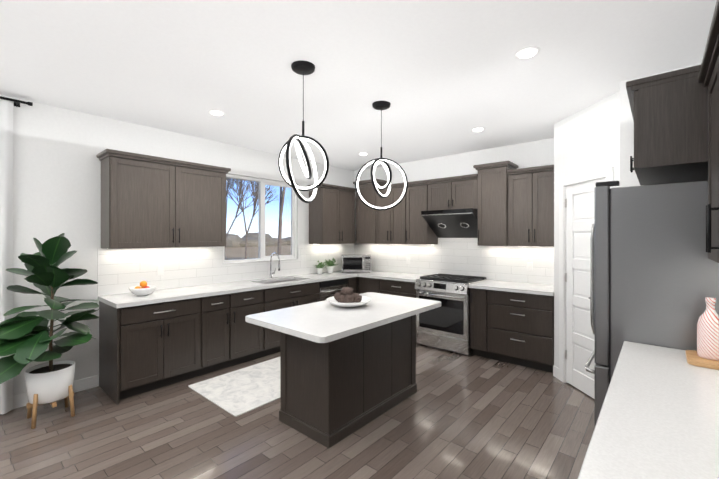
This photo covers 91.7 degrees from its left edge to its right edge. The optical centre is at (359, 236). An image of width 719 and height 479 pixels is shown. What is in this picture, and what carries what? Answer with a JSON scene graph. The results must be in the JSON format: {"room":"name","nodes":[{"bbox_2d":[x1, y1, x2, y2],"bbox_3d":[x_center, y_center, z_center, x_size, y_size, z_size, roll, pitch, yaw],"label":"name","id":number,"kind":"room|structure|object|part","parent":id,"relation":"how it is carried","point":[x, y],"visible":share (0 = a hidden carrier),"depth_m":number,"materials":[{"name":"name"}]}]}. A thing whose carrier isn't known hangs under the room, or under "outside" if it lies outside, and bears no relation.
{"room":"kitchen","nodes":[
{"label":"kitchen","id":0,"kind":"room"},
{"bbox_2d":[0,95,353,395],"bbox_3d":[-3.046,0.143,3.197,0.150,2.745,9.150,0,0,41],"label":"wall","id":1,"kind":"structure","parent":0,"point":[56,176],"depth_m":3.42,"materials":[{"name":"paint"}]},
{"bbox_2d":[0,96,32,106],"bbox_3d":[-3.858,-1.175,2.043,0.120,0.044,2.840,0,0,41],"label":"curtain rod","id":2,"kind":"object","parent":1,"relation":"attached to","point":[16,103],"visible":1,"depth_m":3.04,"materials":[{"name":"black metal"}]},
{"bbox_2d":[0,100,12,413],"bbox_3d":[-3.359,0.171,2.556,0.084,2.640,1.170,0,0,41],"label":"curtain","id":3,"kind":"object","parent":2,"relation":"hanging from","point":[6,216],"visible":0.79,"depth_m":2.95,"materials":[{"name":"fabric"}]},
{"bbox_2d":[14,263,26,276],"bbox_3d":[-3.006,0.296,3.116,0.011,0.114,0.115,0,0,41],"label":"electrical outlet","id":4,"kind":"object","parent":1,"relation":"attached to","point":[22,266],"visible":0.42,"depth_m":3.10,"materials":[{"name":"white plastic"}]},
{"bbox_2d":[13,375,97,408],"bbox_3d":[-4.307,1.458,1.604,0.014,0.115,5.090,0,0,41],"label":"baseboard","id":5,"kind":"structure","parent":1,"relation":"attached to","point":[20,400],"depth_m":3.40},
{"bbox_2d":[97,244,353,295],"bbox_3d":[-1.380,0.359,5.015,0.006,0.485,3.908,0,0,41],"label":"tile backsplash","id":6,"kind":"structure","parent":1,"relation":"attached to","point":[120,271],"depth_m":4.21,"materials":[{"name":"white tile"}]},
{"bbox_2d":[96,149,355,248],"bbox_3d":[-1.351,-0.355,4.765,0.360,0.954,3.589,0,0,41],"label":"upper cabinet","id":7,"kind":"object","parent":1,"relation":"attached to","point":[148,201],"visible":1,"depth_m":3.78,"materials":[{"name":"brown wood"}]},
{"bbox_2d":[223,174,296,263],"bbox_3d":[-1.411,-0.241,5.055,0.117,1.195,1.250,0,0,41],"label":"kitchen window","id":8,"kind":"structure","parent":1,"relation":"in","point":[262,183],"depth_m":5.09,"materials":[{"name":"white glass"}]},
{"bbox_2d":[98,252,379,404],"bbox_3d":[-1.130,0.869,4.799,0.651,1.296,3.907,0,0,41],"label":"base cabinet","id":9,"kind":"object","parent":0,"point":[155,339],"depth_m":3.67,"materials":[{"name":"brown wood"}]},
{"bbox_2d":[128,281,156,295],"bbox_3d":[-2.224,0.526,3.578,0.250,0.148,0.250,0,0,41],"label":"fruit bowl","id":10,"kind":"object","parent":9,"relation":"on","point":[143,289],"visible":1,"depth_m":3.53,"materials":[{"name":"white ceramic"}]},
{"bbox_2d":[315,261,327,273],"bbox_3d":[-0.648,0.495,5.655,0.235,0.213,0.229,0,0,41],"label":"herb pot","id":11,"kind":"object","parent":9,"relation":"on","point":[320,269],"visible":1,"depth_m":5.61,"materials":[{"name":"white ceramic"}]},
{"bbox_2d":[324,258,337,272],"bbox_3d":[-0.474,0.473,5.826,0.330,0.256,0.277,0,0,41],"label":"herb pot","id":12,"kind":"object","parent":9,"relation":"on","point":[330,264],"visible":1,"depth_m":5.75,"materials":[{"name":"white ceramic"}]},
{"bbox_2d":[341,254,370,272],"bbox_3d":[-0.066,0.454,5.999,0.510,0.295,0.409,0,0,-4],"label":"microwave","id":13,"kind":"object","parent":9,"relation":"on","point":[355,262],"visible":0.98,"depth_m":5.83,"materials":[{"name":"silver metal"}]},
{"bbox_2d":[0,342,594,478],"bbox_3d":[-1.218,1.565,1.526,5.100,0.100,9.300,0,0,41],"label":"floor","id":14,"kind":"structure","parent":0,"point":[461,416],"depth_m":2.66,"materials":[{"name":"brown wood"}]},
{"bbox_2d":[0,233,99,428],"bbox_3d":[-2.627,0.742,2.875,0.762,1.549,0.782,0,0,41],"label":"fiddle-leaf fig plant","id":15,"kind":"object","parent":14,"relation":"on","point":[27,337],"visible":1,"depth_m":2.83,"materials":[{"name":"green plant"}]},
{"bbox_2d":[188,357,279,416],"bbox_3d":[-0.893,1.511,3.806,0.920,0.008,1.520,0,0,41],"label":"rug","id":16,"kind":"object","parent":14,"relation":"on","point":[236,393],"visible":0.48,"depth_m":3.49,"materials":[{"name":"white fabric"}]},
{"bbox_2d":[279,312,420,447],"bbox_3d":[-0.069,1.079,3.149,0.632,0.874,1.198,0,0,41],"label":"kitchen island","id":17,"kind":"object","parent":14,"relation":"on","point":[345,372],"depth_m":2.76,"materials":[{"name":"brown wood"}]},
{"bbox_2d":[245,292,440,343],"bbox_3d":[-0.054,0.621,2.942,0.870,0.039,1.525,0,0,41],"label":"island countertop","id":18,"kind":"structure","parent":17,"relation":"on","point":[323,322],"depth_m":2.63,"materials":[{"name":"white stone"}]},
{"bbox_2d":[326,287,371,306],"bbox_3d":[-0.091,0.521,3.037,0.396,0.159,0.396,0,0,41],"label":"bowl","id":19,"kind":"object","parent":18,"relation":"on","point":[348,297],"visible":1,"depth_m":3.00,"materials":[{"name":"white ceramic"}]},
{"bbox_2d":[414,273,486,354],"bbox_3d":[1.264,1.038,4.850,0.754,0.957,0.708,0,0,41],"label":"gas range","id":20,"kind":"object","parent":14,"relation":"on","point":[445,325],"visible":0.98,"depth_m":4.59,"materials":[{"name":"silver metal"}]},
{"bbox_2d":[357,271,553,372],"bbox_3d":[1.231,1.059,4.923,2.808,0.914,0.640,0,0,41],"label":"base cabinet","id":21,"kind":"object","parent":14,"relation":"on","point":[512,322],"visible":0.6,"depth_m":4.15,"materials":[{"name":"brown wood"}]},
{"bbox_2d":[578,341,718,478],"bbox_3d":[0.587,1.058,0.443,0.644,0.914,3.621,0,0,41],"label":"countertop","id":22,"kind":"structure","parent":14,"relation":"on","point":[658,417],"depth_m":1.14,"materials":[{"name":"white stone"}]},
{"bbox_2d":[685,350,718,369],"bbox_3d":[1.725,0.590,1.621,0.300,0.020,0.220,0,0,41],"label":"cutting board","id":23,"kind":"object","parent":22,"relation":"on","point":[693,358],"visible":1,"depth_m":1.63,"materials":[{"name":"beige wood"}]},
{"bbox_2d":[697,297,718,360],"bbox_3d":[1.682,0.436,1.671,0.094,0.285,0.094,0,0,41],"label":"vase","id":24,"kind":"object","parent":23,"relation":"on","point":[708,334],"visible":1,"depth_m":1.65,"materials":[{"name":"white ceramic"}]},
{"bbox_2d":[585,181,718,425],"bbox_3d":[1.978,0.593,2.238,0.821,1.846,0.905,0,0,41],"label":"refrigerator","id":25,"kind":"object","parent":14,"relation":"on","point":[654,275],"visible":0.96,"depth_m":1.96,"materials":[{"name":"metal"}]},
{"bbox_2d":[0,0,716,170],"bbox_3d":[-1.218,-1.280,1.527,5.100,0.100,9.300,0,0,41],"label":"ceiling","id":26,"kind":"structure","parent":0,"point":[443,77],"depth_m":2.47,"materials":[{"name":"paint"}]},
{"bbox_2d":[208,110,224,115],"bbox_3d":[-1.413,-1.223,3.448,0.160,0.012,0.160,0,0,41],"label":"recessed light","id":27,"kind":"object","parent":26,"relation":"in","point":[217,112],"visible":1,"depth_m":3.43,"materials":[{"name":"white"}]},
{"bbox_2d":[278,60,328,202],"bbox_3d":[-0.406,-0.736,2.517,0.358,0.988,0.450,0,0,41],"label":"pendant light","id":28,"kind":"object","parent":26,"relation":"hanging from","point":[302,67],"visible":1,"depth_m":2.49,"materials":[{"name":"black metal"},{"name":"white acrylic"}]},
{"bbox_2d":[355,101,407,210],"bbox_3d":[0.203,-0.736,3.233,0.390,0.986,0.361,0,0,41],"label":"pendant light","id":29,"kind":"object","parent":26,"relation":"hanging from","point":[381,105],"visible":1,"depth_m":3.22,"materials":[{"name":"black metal"},{"name":"white acrylic"}]},
{"bbox_2d":[471,127,485,131],"bbox_3d":[1.355,-1.223,3.983,0.160,0.012,0.160,0,0,41],"label":"recessed light","id":30,"kind":"object","parent":26,"relation":"in","point":[477,129],"visible":1,"depth_m":3.96,"materials":[{"name":"white"}]},
{"bbox_2d":[514,46,539,58],"bbox_3d":[1.119,-1.223,2.328,0.160,0.012,0.160,0,0,41],"label":"recessed light","id":31,"kind":"object","parent":26,"relation":"in","point":[527,52],"visible":1,"depth_m":2.31,"materials":[{"name":"white"}]},
{"bbox_2d":[354,138,553,284],"bbox_3d":[1.819,0.144,4.945,4.950,2.745,0.156,0,0,41],"label":"wall","id":32,"kind":"structure","parent":0,"point":[464,256],"depth_m":5.08,"materials":[{"name":"paint"}]},
{"bbox_2d":[421,208,477,237],"bbox_3d":[1.331,-0.176,4.929,0.756,0.384,0.500,0,0,41],"label":"range hood","id":33,"kind":"object","parent":32,"relation":"attached to","point":[456,223],"visible":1,"depth_m":4.88,"materials":[{"name":"black metal"}]},
{"bbox_2d":[353,161,553,246],"bbox_3d":[1.183,-0.414,5.127,3.146,1.074,0.394,0,0,41],"label":"upper cabinet","id":34,"kind":"object","parent":32,"relation":"attached to","point":[511,203],"visible":0.9,"depth_m":4.57,"materials":[{"name":"brown wood"}]},
{"bbox_2d":[354,238,553,284],"bbox_3d":[1.202,0.116,5.377,3.449,0.972,0.006,0,0,41],"label":"backsplash","id":35,"kind":"structure","parent":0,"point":[456,256],"depth_m":5.07,"materials":[{"name":"white tile"}]},
{"bbox_2d":[554,63,700,398],"bbox_3d":[2.560,0.143,3.276,1.349,2.745,1.419,0,0,41],"label":"wall","id":36,"kind":"structure","parent":0,"point":[593,143],"depth_m":3.41,"materials":[{"name":"paint"}]},
{"bbox_2d":[553,365,558,378],"bbox_3d":[2.147,1.458,3.355,0.014,0.115,0.891,0,0,-4],"label":"baseboard","id":37,"kind":"structure","parent":36,"relation":"attached to","point":[555,371],"depth_m":3.74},
{"bbox_3d":[2.163,0.458,3.342,0.534,2.115,0.534,0,0,41],"label":"pantry door","id":38,"kind":"part","parent":36,"relation":"part of","materials":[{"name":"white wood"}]},
{"bbox_2d":[626,65,707,184],"bbox_3d":[2.072,-0.643,2.157,0.626,0.508,0.905,0,0,41],"label":"upper cabinet","id":39,"kind":"object","parent":36,"relation":"attached to","point":[669,111],"visible":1,"depth_m":1.91,"materials":[{"name":"brown wood"}]},
{"bbox_3d":[0.659,0.142,-0.087,0.150,2.745,9.000,0,0,41],"label":"wall","id":40,"kind":"structure","parent":0,"visible":0},
{"bbox_2d":[702,20,718,262],"bbox_3d":[1.587,-0.342,1.335,0.289,0.914,0.963,0,0,41],"label":"upper cabinet","id":41,"kind":"object","parent":40,"relation":"attached to","point":[708,76],"depth_m":1.61,"materials":[{"name":"brown wood"}]},
{"label":"outside","id":42,"kind":"structure","parent":0,"visible":0},
{"bbox_2d":[225,245,290,259],"bbox_3d":[-47.796,2.263,73.870,159.840,0.050,280.000,0,0,41],"label":"ground","id":43,"kind":"structure","parent":42,"point":[255,254],"depth_m":52.81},
{"bbox_2d":[225,178,266,248],"bbox_3d":[-8.571,-1.375,23.974,4.324,7.199,4.979,0,0,41],"label":"tree","id":44,"kind":"object","parent":43,"relation":"on","point":[240,193],"depth_m":23.63,"materials":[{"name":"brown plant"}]},
{"bbox_2d":[226,178,277,258],"bbox_3d":[-9.161,-1.932,27.884,5.868,8.317,4.611,0,0,41],"label":"tree","id":45,"kind":"object","parent":43,"relation":"on","point":[254,205],"depth_m":28.04,"materials":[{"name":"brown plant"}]},
{"bbox_2d":[226,233,290,247],"bbox_3d":[-15.822,1.845,95.778,17.009,6.384,202.799,0,0,41],"label":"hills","id":46,"kind":"structure","parent":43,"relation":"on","point":[230,240],"depth_m":78.69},
{"bbox_2d":[277,187,285,254],"bbox_3d":[-2.987,-3.463,17.756,8.495,11.375,6.255,0,0,41],"label":"tree","id":47,"kind":"object","parent":43,"relation":"on","point":[281,202],"depth_m":17.82,"materials":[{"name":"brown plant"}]}
]}

